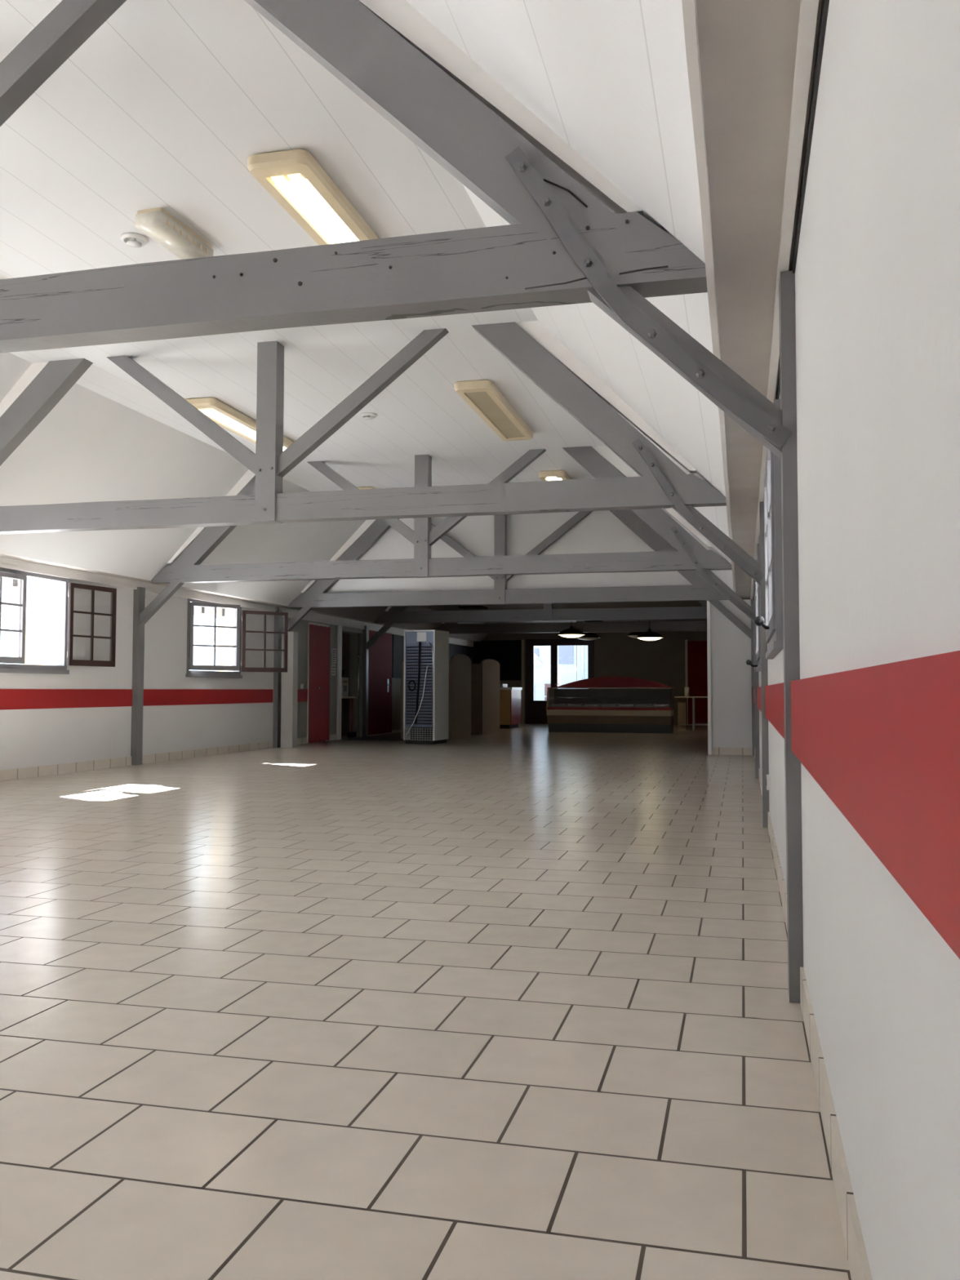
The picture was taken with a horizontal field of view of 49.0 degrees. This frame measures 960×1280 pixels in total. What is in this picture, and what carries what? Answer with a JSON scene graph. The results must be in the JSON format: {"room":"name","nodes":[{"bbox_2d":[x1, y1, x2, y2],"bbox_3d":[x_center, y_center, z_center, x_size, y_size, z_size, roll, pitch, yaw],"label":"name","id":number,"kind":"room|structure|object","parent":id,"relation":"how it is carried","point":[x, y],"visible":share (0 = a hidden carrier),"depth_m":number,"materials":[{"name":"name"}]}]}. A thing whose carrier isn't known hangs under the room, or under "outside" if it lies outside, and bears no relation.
{"room":"community hall","nodes":[
{"label":"community hall","id":0,"kind":"room"},
{"bbox_2d":[0,578,472,770],"bbox_3d":[-4.200,0.409,12.944,0.250,2.200,32.600,-1,-3,14],"label":"wall","id":1,"kind":"structure","parent":0,"point":[33,737],"depth_m":12.96,"materials":[{"name":"white paint"}]},
{"bbox_2d":[1,577,17,586],"bbox_3d":[-4.999,-0.689,10.998,0.340,0.270,0.080,-1,-3,14],"label":"rafter","id":2,"kind":"object","parent":1,"relation":"attached to","point":[5,581],"visible":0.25,"depth_m":10.94,"materials":[{"name":"white"}]},
{"bbox_2d":[0,567,116,674],"bbox_3d":[-4.576,-0.176,10.984,0.202,1.055,2.222,-1,-3,17],"label":"window","id":3,"kind":"structure","parent":1,"relation":"in","point":[65,592],"depth_m":11.34,"materials":[{"name":"grey paint"}]},
{"bbox_2d":[0,688,272,710],"bbox_3d":[-5.586,0.418,6.841,0.008,0.204,19.600,-1,-3,14],"label":"wall stripe","id":4,"kind":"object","parent":1,"relation":"attached to","point":[10,699],"depth_m":12.25,"materials":[{"name":"red paint"}]},
{"bbox_2d":[0,741,273,781],"bbox_3d":[-5.583,1.168,6.815,0.012,0.105,19.620,-1,-3,14],"label":"baseboard","id":5,"kind":"structure","parent":1,"relation":"attached to","point":[42,771],"depth_m":12.22,"materials":[{"name":"beige tile"}]},
{"bbox_2d":[0,556,275,611],"bbox_3d":[-5.570,-0.930,6.901,0.055,0.104,19.600,-1,-3,14],"label":"trim","id":6,"kind":"structure","parent":1,"relation":"attached to","point":[5,562],"depth_m":12.17,"materials":[{"name":"white paint"}]},
{"bbox_2d":[194,606,204,613],"bbox_3d":[-4.127,-0.508,14.826,0.500,0.270,0.080,-1,-3,14],"label":"rafter","id":7,"kind":"object","parent":1,"relation":"attached to","point":[197,609],"visible":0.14,"depth_m":14.74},
{"bbox_2d":[194,606,224,616],"bbox_3d":[-3.982,-0.481,15.408,0.500,0.270,0.080,-1,-3,14],"label":"rafter","id":8,"kind":"object","parent":1,"relation":"attached to","point":[207,611],"visible":0.36,"depth_m":15.35,"materials":[{"name":"white"}]},
{"bbox_2d":[209,608,225,617],"bbox_3d":[-3.849,-0.455,15.941,0.500,0.270,0.080,-1,-3,14],"label":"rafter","id":9,"kind":"object","parent":1,"relation":"attached to","point":[224,608],"visible":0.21,"depth_m":15.92,"materials":[{"name":"white"}]},
{"bbox_2d":[185,598,288,678],"bbox_3d":[-3.405,0.004,14.789,0.590,1.055,2.104,-1,-3,14],"label":"window","id":10,"kind":"structure","parent":1,"relation":"in","point":[239,615],"depth_m":14.33,"materials":[{"name":"grey paint"}]},
{"bbox_2d":[280,631,297,747],"bbox_3d":[-2.969,0.774,16.396,0.195,1.800,0.180,-1,-3,14],"label":"wall","id":11,"kind":"structure","parent":1,"relation":"attached to","point":[289,684],"depth_m":16.31,"materials":[{"name":"paint"}]},
{"bbox_2d":[297,688,307,702],"bbox_3d":[-3.032,0.903,17.086,0.008,0.204,1.140,-1,-3,14],"label":"trim","id":12,"kind":"structure","parent":1,"relation":"attached to","point":[302,694],"depth_m":17.43,"materials":[{"name":"red paint"}]},
{"bbox_2d":[306,622,330,743],"bbox_3d":[-2.792,0.734,18.102,0.125,2.040,0.910,-1,-3,14],"label":"door","id":13,"kind":"structure","parent":1,"relation":"in","point":[318,634],"depth_m":18.09,"materials":[{"name":"red wood"}]},
{"bbox_2d":[331,664,335,675],"bbox_3d":[-2.613,0.536,18.784,0.004,0.200,0.190,-1,-3,14],"label":"notice sheet","id":14,"kind":"object","parent":1,"relation":"attached to","point":[333,666],"visible":1,"depth_m":18.78,"materials":[{"name":"white paper"}]},
{"bbox_2d":[332,648,336,663],"bbox_3d":[-2.608,0.287,18.815,0.004,0.270,0.200,-1,-3,14],"label":"notice sheet","id":15,"kind":"object","parent":1,"relation":"attached to","point":[334,651],"visible":1,"depth_m":18.82,"materials":[{"name":"white paper"}]},
{"bbox_2d":[336,622,342,739],"bbox_3d":[-2.541,0.748,19.019,0.030,2.100,0.150,-1,-3,14],"label":"trim","id":16,"kind":"structure","parent":1,"relation":"attached to","point":[339,627],"depth_m":18.98,"materials":[{"name":"wood"}]},
{"bbox_2d":[297,729,400,744],"bbox_3d":[-1.683,1.909,22.459,0.012,0.105,12.300,-1,-3,14],"label":"baseboard","id":17,"kind":"structure","parent":1,"relation":"attached to","point":[332,737],"depth_m":17.57,"materials":[{"name":"beige tile"}]},
{"bbox_2d":[278,606,473,646],"bbox_3d":[-1.675,-0.168,22.555,0.040,0.144,12.300,-1,-3,14],"label":"trim","id":18,"kind":"structure","parent":1,"relation":"attached to","point":[310,616],"depth_m":19.43,"materials":[{"name":"grey wood"}]},
{"bbox_2d":[368,630,400,736],"bbox_3d":[-1.838,0.894,21.694,0.100,2.060,2.750,-1,-3,14],"label":"door","id":19,"kind":"structure","parent":1,"relation":"in","point":[380,687],"depth_m":21.10,"materials":[{"name":"red paint"}]},
{"bbox_2d":[391,634,520,680],"bbox_3d":[-0.365,0.395,25.065,1.340,1.080,6.750,-1,-3,14],"label":"wall","id":20,"kind":"structure","parent":1,"relation":"attached to","point":[507,653],"depth_m":28.22,"materials":[{"name":"black paint"}]},
{"bbox_2d":[0,352,488,641],"bbox_3d":[-3.503,-1.425,12.857,1.880,1.460,32.600,-1,-3,14],"label":"ceiling","id":21,"kind":"structure","parent":0,"point":[91,446],"depth_m":10.98,"materials":[{"name":"white paint"}]},
{"bbox_2d":[0,0,604,492],"bbox_3d":[-2.087,-2.411,6.077,4.260,0.120,20.050,-1,-3,14],"label":"ceiling","id":22,"kind":"structure","parent":0,"point":[166,104],"depth_m":5.77,"materials":[{"name":"white paint"}]},
{"bbox_2d":[120,232,148,247],"bbox_3d":[-2.018,-2.326,6.143,0.160,0.044,0.160,-1,-3,14],"label":"smoke detector","id":23,"kind":"object","parent":22,"relation":"in","point":[131,239],"visible":1,"depth_m":6.12,"materials":[{"name":"white plastic"}]},
{"bbox_2d":[135,207,213,259],"bbox_3d":[-1.740,-2.305,6.021,0.169,0.095,0.540,-1,-3,17],"label":"emergency light","id":24,"kind":"object","parent":22,"relation":"attached to","point":[157,224],"visible":0.98,"depth_m":5.92,"materials":[{"name":"beige plastic"}]},
{"bbox_2d":[184,397,293,450],"bbox_3d":[-2.312,-2.095,10.503,0.330,0.098,2.050,-1,-3,14],"label":"ceiling light","id":25,"kind":"object","parent":22,"relation":"attached to","point":[223,415],"visible":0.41,"depth_m":10.00,"materials":[{"name":"beige plastic"}]},
{"bbox_2d":[204,409,286,450],"bbox_3d":[-2.301,-2.078,10.546,0.184,0.006,1.750,-1,-3,14],"label":"diffuser","id":26,"kind":"object","parent":25,"relation":"attached to","point":[219,417],"depth_m":10.22,"materials":[{"name":"beige plastic"}]},
{"bbox_2d":[247,148,379,244],"bbox_3d":[-0.772,-2.300,6.058,0.330,0.098,1.900,-1,-3,14],"label":"ceiling light","id":27,"kind":"object","parent":22,"relation":"attached to","point":[294,178],"visible":0.63,"depth_m":5.48,"materials":[{"name":"beige plastic"}]},
{"bbox_2d":[274,178,359,244],"bbox_3d":[-0.761,-2.283,6.101,0.184,0.006,1.600,-1,-3,14],"label":"diffuser","id":28,"kind":"object","parent":27,"relation":"attached to","point":[308,202],"depth_m":5.66,"materials":[{"name":"beige plastic"}]},
{"bbox_2d":[356,486,375,489],"bbox_3d":[-1.330,-1.911,14.608,0.330,0.078,1.900,-1,-3,14],"label":"ceiling light","id":29,"kind":"object","parent":22,"relation":"attached to","point":[361,487],"visible":0.09,"depth_m":13.68,"materials":[{"name":"beige plastic"}]},
{"bbox_2d":[360,412,377,419],"bbox_3d":[-1.067,-2.139,10.086,0.160,0.044,0.160,-1,-3,14],"label":"smoke detector","id":30,"kind":"object","parent":22,"relation":"in","point":[366,415],"visible":1,"depth_m":10.05,"materials":[{"name":"white plastic"}]},
{"bbox_2d":[453,379,533,440],"bbox_3d":[0.162,-2.129,9.887,0.330,0.078,1.930,-1,-3,14],"label":"ceiling light","id":31,"kind":"object","parent":22,"relation":"attached to","point":[482,396],"visible":1,"depth_m":9.64,"materials":[{"name":"beige plastic"}]},
{"bbox_2d":[465,391,524,438],"bbox_3d":[0.162,-2.104,9.886,0.184,0.006,1.720,-1,-3,14],"label":"diffuser","id":32,"kind":"object","parent":31,"relation":"attached to","point":[484,402],"depth_m":9.81,"materials":[{"name":"beige plastic"}]},
{"bbox_2d":[538,470,572,480],"bbox_3d":[1.091,-1.947,13.573,0.330,0.092,1.940,-1,-3,14],"label":"ceiling light","id":33,"kind":"object","parent":22,"relation":"attached to","point":[551,475],"visible":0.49,"depth_m":12.65,"materials":[{"name":"beige plastic"}]},
{"bbox_2d":[341,632,350,735],"bbox_3d":[-2.982,0.733,19.795,0.700,2.200,1.900,-1,-3,14],"label":"wall","id":34,"kind":"structure","parent":0,"point":[345,637],"depth_m":20.58,"materials":[{"name":"beige paint"}]},
{"bbox_2d":[341,696,356,697],"bbox_3d":[-2.847,1.214,19.800,0.750,0.300,1.120,-1,-3,14],"label":"wall shelf","id":35,"kind":"object","parent":34,"relation":"attached to","point":[341,696],"visible":0.08,"depth_m":19.79,"materials":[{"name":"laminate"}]},
{"bbox_2d":[341,677,348,696],"bbox_3d":[-2.632,0.885,19.824,0.201,0.360,0.341,-1,-3,14],"label":"carton","id":36,"kind":"object","parent":35,"relation":"on","point":[344,691],"visible":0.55,"depth_m":19.79,"materials":[{"name":"white paper"}]},
{"bbox_2d":[342,680,347,691],"bbox_3d":[-2.581,0.862,19.755,0.122,0.200,0.338,-3,-4,44],"label":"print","id":37,"kind":"object","parent":36,"relation":"attached to","point":[344,682],"depth_m":19.80},
{"bbox_2d":[0,723,851,1279],"bbox_3d":[-1.075,1.538,12.111,8.795,0.120,32.600,-1,-3,14],"label":"floor","id":38,"kind":"structure","parent":0,"point":[512,1003],"depth_m":2.89,"materials":[{"name":"beige tile"}]},
{"bbox_2d":[347,697,355,737],"bbox_3d":[-2.430,1.474,19.994,0.100,0.740,0.200,-1,-3,14],"label":"broom","id":39,"kind":"object","parent":38,"relation":"on","point":[351,734],"visible":1,"depth_m":19.98,"materials":[{"name":"red paint"}]},
{"bbox_2d":[356,633,359,737],"bbox_3d":[-2.322,0.800,20.123,0.052,2.100,0.052,-1,-3,14],"label":"pipe","id":40,"kind":"object","parent":38,"relation":"on","point":[358,655],"visible":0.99,"depth_m":20.10,"materials":[{"name":"silver metal"}]},
{"bbox_2d":[0,320,768,827],"bbox_3d":[-1.589,-0.491,7.955,7.270,3.545,0.167,-1,-3,14],"label":"roof truss","id":41,"kind":"object","parent":38,"relation":"on","point":[531,348],"visible":0.98,"depth_m":7.75,"materials":[{"name":"grey paint"}]},
{"bbox_2d":[0,0,803,1004],"bbox_3d":[-2.561,-0.675,4.058,7.269,3.544,0.166,-1,-3,14],"label":"roof truss","id":42,"kind":"object","parent":38,"relation":"on","point":[562,244],"visible":0.98,"depth_m":3.45,"materials":[{"name":"grey paint"}]},
{"bbox_2d":[403,629,448,744],"bbox_3d":[-0.915,0.795,17.834,0.565,1.900,0.657,-1,-3,20],"label":"rack","id":43,"kind":"object","parent":38,"relation":"on","point":[426,652],"visible":1,"depth_m":17.59,"materials":[{"name":"grey metal"}]},
{"bbox_2d":[130,445,759,778],"bbox_3d":[-0.631,-0.309,11.793,7.268,3.544,0.167,-1,-3,14],"label":"roof truss","id":44,"kind":"object","parent":38,"relation":"on","point":[599,461],"visible":0.9,"depth_m":11.76,"materials":[{"name":"grey paint"}]},
{"bbox_2d":[400,653,499,739],"bbox_3d":[-0.506,1.110,20.971,0.970,1.567,3.850,-1,-3,14],"label":"partition","id":45,"kind":"object","parent":38,"relation":"on","point":[485,676],"depth_m":21.19,"materials":[{"name":"beige laminate"}]},
{"bbox_2d":[499,687,522,728],"bbox_3d":[0.231,1.608,25.091,1.340,0.960,1.160,-1,-3,14],"label":"counter","id":46,"kind":"object","parent":38,"relation":"on","point":[509,697],"depth_m":24.46,"materials":[{"name":"laminate"}]},
{"bbox_2d":[499,684,506,687],"bbox_3d":[0.203,1.082,24.917,0.800,0.075,0.500,-1,-3,14],"label":"steel tray","id":47,"kind":"object","parent":46,"relation":"on","point":[500,685],"visible":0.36,"depth_m":24.64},
{"bbox_2d":[499,687,522,689],"bbox_3d":[0.231,1.159,25.112,1.340,0.060,1.160,-1,-3,14],"label":"countertop","id":48,"kind":"structure","parent":46,"relation":"on","point":[500,688],"depth_m":24.45,"materials":[{"name":"white plastic"}]},
{"bbox_2d":[272,509,755,755],"bbox_3d":[0.315,-0.129,15.593,7.268,3.544,0.167,-1,-3,14],"label":"roof truss","id":49,"kind":"object","parent":38,"relation":"on","point":[316,594],"visible":0.73,"depth_m":15.59,"materials":[{"name":"grey paint"}]},
{"bbox_2d":[361,600,706,736],"bbox_3d":[1.269,0.501,19.402,7.270,2.646,0.168,-1,-3,14],"label":"roof truss","id":50,"kind":"object","parent":38,"relation":"on","point":[392,615],"visible":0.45,"depth_m":19.55,"materials":[{"name":"grey paint"}]},
{"bbox_2d":[435,620,706,634],"bbox_3d":[2.223,0.684,23.230,7.268,2.642,0.167,-1,-3,14],"label":"roof truss","id":51,"kind":"object","parent":38,"relation":"on","point":[640,626],"visible":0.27,"depth_m":23.23,"materials":[{"name":"grey paint"}]},
{"bbox_2d":[546,675,674,733],"bbox_3d":[2.832,1.383,22.694,2.690,1.195,0.910,-1,-3,14],"label":"bar counter","id":52,"kind":"object","parent":38,"relation":"on","point":[650,710],"depth_m":22.45,"materials":[{"name":"beige laminate"}]},
{"bbox_2d":[596,697,631,697],"bbox_3d":[2.816,1.246,22.700,2.520,0.010,0.380,-1,-3,14],"label":"glass shelf","id":53,"kind":"object","parent":52,"relation":"attached to","point":[597,697],"depth_m":22.68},
{"bbox_2d":[674,696,707,730],"bbox_3d":[5.080,1.654,23.725,1.430,0.760,0.700,-1,-3,14],"label":"table","id":54,"kind":"object","parent":38,"relation":"on","point":[682,724],"visible":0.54,"depth_m":23.60,"materials":[{"name":"laminate"}]},
{"bbox_2d":[684,687,688,696],"bbox_3d":[4.668,1.169,23.748,0.100,0.210,0.100,-1,-3,14],"label":"paper roll","id":55,"kind":"object","parent":54,"relation":"on","point":[686,689],"visible":0.77,"depth_m":23.71,"materials":[{"name":"beige paper"}]},
{"bbox_2d":[327,510,692,592],"bbox_3d":[0.336,-1.281,15.772,6.370,1.220,0.060,-1,-3,14],"label":"wall","id":56,"kind":"structure","parent":0,"point":[600,531],"depth_m":15.67,"materials":[{"name":"white paint"}]},
{"bbox_2d":[420,600,706,623],"bbox_3d":[1.849,-0.734,21.832,6.052,0.100,12.550,-1,-3,14],"label":"ceiling","id":57,"kind":"structure","parent":0,"point":[689,603],"depth_m":21.75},
{"bbox_2d":[557,626,585,637],"bbox_3d":[1.999,-0.339,23.040,0.600,0.575,0.600,-1,-3,14],"label":"pendant lamp","id":58,"kind":"object","parent":57,"relation":"hanging from","point":[568,633],"visible":1,"depth_m":22.85,"materials":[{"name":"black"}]},
{"bbox_2d":[560,634,582,637],"bbox_3d":[1.999,-0.119,23.030,0.540,0.135,0.540,-1,-3,14],"label":"diffuser","id":59,"kind":"object","parent":58,"relation":"attached to","point":[562,635],"depth_m":22.86,"materials":[{"name":"beige glass"}]},
{"bbox_2d":[574,632,600,639],"bbox_3d":[2.637,-0.245,25.765,0.620,0.505,0.620,-1,-3,14],"label":"pendant lamp","id":60,"kind":"object","parent":57,"relation":"hanging from","point":[588,636],"visible":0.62,"depth_m":25.55,"materials":[{"name":"black metal"}]},
{"bbox_2d":[576,637,599,639],"bbox_3d":[2.637,-0.060,25.757,0.558,0.135,0.558,-1,-3,14],"label":"diffuser","id":61,"kind":"object","parent":60,"relation":"attached to","point":[581,638],"depth_m":25.59,"materials":[{"name":"white plastic"}]},
{"bbox_2d":[584,620,603,622],"bbox_3d":[2.797,-0.455,26.251,0.500,0.040,0.500,-1,-3,14],"label":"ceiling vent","id":62,"kind":"object","parent":57,"relation":"in","point":[585,621],"visible":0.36,"depth_m":26.01,"materials":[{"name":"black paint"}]},
{"bbox_2d":[626,620,643,638],"bbox_3d":[3.860,-0.277,25.462,0.620,0.465,0.620,-1,-3,14],"label":"pendant lamp","id":63,"kind":"object","parent":57,"relation":"hanging from","point":[633,634],"visible":0.34,"depth_m":25.25,"materials":[{"name":"black metal"}]},
{"bbox_2d":[635,628,663,640],"bbox_3d":[3.649,-0.315,22.628,0.580,0.655,0.580,-1,-3,14],"label":"pendant lamp","id":64,"kind":"object","parent":57,"relation":"hanging from","point":[649,635],"visible":1,"depth_m":22.44,"materials":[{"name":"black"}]},
{"bbox_2d":[637,637,662,640],"bbox_3d":[3.648,-0.055,22.616,0.522,0.135,0.522,-1,-3,14],"label":"diffuser","id":65,"kind":"object","parent":64,"relation":"attached to","point":[642,638],"depth_m":22.47,"materials":[{"name":"beige"}]},
{"bbox_2d":[481,631,706,725],"bbox_3d":[3.345,0.842,27.730,7.745,2.750,0.250,-1,-3,14],"label":"wall","id":66,"kind":"structure","parent":0,"point":[662,660],"depth_m":27.44,"materials":[{"name":"beige paint"}]},
{"bbox_2d":[521,640,524,723],"bbox_3d":[1.145,1.111,28.121,0.060,2.240,0.030,-1,-3,14],"label":"trim","id":67,"kind":"structure","parent":66,"relation":"attached to","point":[522,641],"depth_m":28.10,"materials":[{"name":"laminate"}]},
{"bbox_2d":[525,639,594,724],"bbox_3d":[2.106,1.097,27.886,1.840,2.250,0.142,-1,-3,14],"label":"door","id":68,"kind":"structure","parent":66,"relation":"in","point":[535,710],"depth_m":27.97,"materials":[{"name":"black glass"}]},
{"bbox_2d":[684,640,707,725],"bbox_3d":[5.852,1.084,26.913,1.180,2.200,0.100,-1,-3,14],"label":"door","id":69,"kind":"structure","parent":66,"relation":"in","point":[695,651],"depth_m":27.00,"materials":[{"name":"red paint"}]},
{"bbox_2d":[405,0,822,598],"bbox_3d":[0.854,-1.770,5.313,1.905,1.460,20.050,-1,-3,14],"label":"ceiling","id":70,"kind":"structure","parent":0,"point":[610,78],"depth_m":2.94,"materials":[{"name":"white paint"}]},
{"bbox_2d":[710,599,751,755],"bbox_3d":[3.555,0.522,14.817,0.595,2.180,0.110,-1,-3,14],"label":"wall","id":71,"kind":"structure","parent":0,"point":[730,647],"depth_m":14.78,"materials":[{"name":"white paint"}]},
{"bbox_2d":[682,0,735,592],"bbox_3d":[1.216,-1.029,5.266,0.030,0.070,19.703,-1,-3,14],"label":"trim","id":72,"kind":"structure","parent":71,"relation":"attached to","point":[690,6],"depth_m":2.55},
{"bbox_2d":[706,600,711,755],"bbox_3d":[3.246,0.531,14.899,0.045,2.170,0.180,-1,-3,14],"label":"trim","id":73,"kind":"structure","parent":71,"relation":"attached to","point":[708,651],"depth_m":14.81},
{"bbox_2d":[758,0,959,1279],"bbox_3d":[1.550,0.070,5.027,0.250,2.160,20.000,-1,-3,14],"label":"wall","id":74,"kind":"structure","parent":0,"point":[877,269],"depth_m":1.29,"materials":[{"name":"white paint"}]},
{"bbox_2d":[746,535,760,671],"bbox_3d":[2.361,-0.265,8.967,0.193,1.040,1.560,-1,-3,14],"label":"window","id":75,"kind":"structure","parent":74,"relation":"in","point":[748,662],"depth_m":8.59,"materials":[{"name":"grey paint"}]},
{"bbox_2d":[754,399,782,659],"bbox_3d":[1.407,-0.449,5.087,0.167,1.040,1.560,-1,-3,14],"label":"window","id":76,"kind":"structure","parent":74,"relation":"in","point":[773,626],"depth_m":4.41,"materials":[{"name":"white glass"}]},
{"bbox_2d":[753,682,783,737],"bbox_3d":[2.394,0.501,8.959,0.019,0.204,11.810,-1,-3,14],"label":"trim","id":77,"kind":"structure","parent":74,"relation":"attached to","point":[774,694],"depth_m":4.99,"materials":[{"name":"red paint"}]},
{"bbox_2d":[766,774,770,790],"bbox_3d":[1.815,0.896,6.624,0.024,0.090,0.090,-1,-3,14],"label":"wall socket","id":78,"kind":"object","parent":74,"relation":"attached to","point":[768,776],"visible":1,"depth_m":6.58,"materials":[{"name":"white plastic"}]},
{"bbox_2d":[750,0,818,599],"bbox_3d":[1.424,-1.033,5.213,0.033,0.032,19.700,-1,-3,14],"label":"trim","id":79,"kind":"structure","parent":74,"relation":"attached to","point":[808,13],"depth_m":2.54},
{"bbox_2d":[752,0,829,598],"bbox_3d":[1.579,-1.029,5.200,0.257,0.049,19.750,-1,-3,14],"label":"trim","id":80,"kind":"structure","parent":74,"relation":"attached to","point":[824,8],"depth_m":2.35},
{"bbox_2d":[754,747,872,1279],"bbox_3d":[1.446,1.102,5.107,0.010,0.105,19.700,-1,-3,14],"label":"baseboard","id":81,"kind":"structure","parent":74,"relation":"attached to","point":[858,1262],"depth_m":1.99,"materials":[{"name":"beige tile"}]},
{"bbox_2d":[791,650,959,959],"bbox_3d":[-0.008,0.045,-0.660,0.027,0.204,7.720,-1,-3,14],"label":"wall stripe","id":82,"kind":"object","parent":74,"relation":"attached to","point":[882,742],"depth_m":0.96,"materials":[{"name":"red paint"}]},
{"bbox_3d":[-0.200,2.739,36.365,42.000,0.015,14.350,-1,-3,14],"label":"street","id":83,"kind":"object","parent":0,"visible":0},
{"bbox_2d":[533,653,560,700],"bbox_3d":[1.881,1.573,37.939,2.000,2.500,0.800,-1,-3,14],"label":"house","id":84,"kind":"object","parent":83,"relation":"on","point":[542,669],"visible":0.3,"depth_m":37.55,"materials":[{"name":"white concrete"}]},
{"label":"outside","id":85,"kind":"structure","parent":0,"visible":0},
{"bbox_3d":[-1.230,1.886,15.693,130.000,0.220,150.000,-1,-3,14],"label":"ground","id":86,"kind":"structure","parent":85,"visible":0},
{"bbox_2d":[0,577,47,621],"bbox_3d":[-6.626,0.469,13.236,3.340,2.360,1.900,-1,-3,14],"label":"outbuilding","id":87,"kind":"structure","parent":86,"relation":"on","point":[36,601],"depth_m":12.51,"materials":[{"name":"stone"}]},
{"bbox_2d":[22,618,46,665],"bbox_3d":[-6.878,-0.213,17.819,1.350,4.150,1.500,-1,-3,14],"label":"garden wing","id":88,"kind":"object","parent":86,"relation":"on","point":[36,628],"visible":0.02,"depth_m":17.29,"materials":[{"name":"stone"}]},
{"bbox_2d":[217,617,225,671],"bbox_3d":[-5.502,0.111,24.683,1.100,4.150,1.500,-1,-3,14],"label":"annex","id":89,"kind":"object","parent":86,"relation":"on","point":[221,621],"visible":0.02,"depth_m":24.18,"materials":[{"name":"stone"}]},
{"bbox_2d":[533,645,587,688],"bbox_3d":[2.279,-0.891,44.085,6.150,8.000,0.720,-1,-3,14],"label":"townhouse","id":90,"kind":"structure","parent":86,"relation":"on","point":[566,655],"depth_m":43.38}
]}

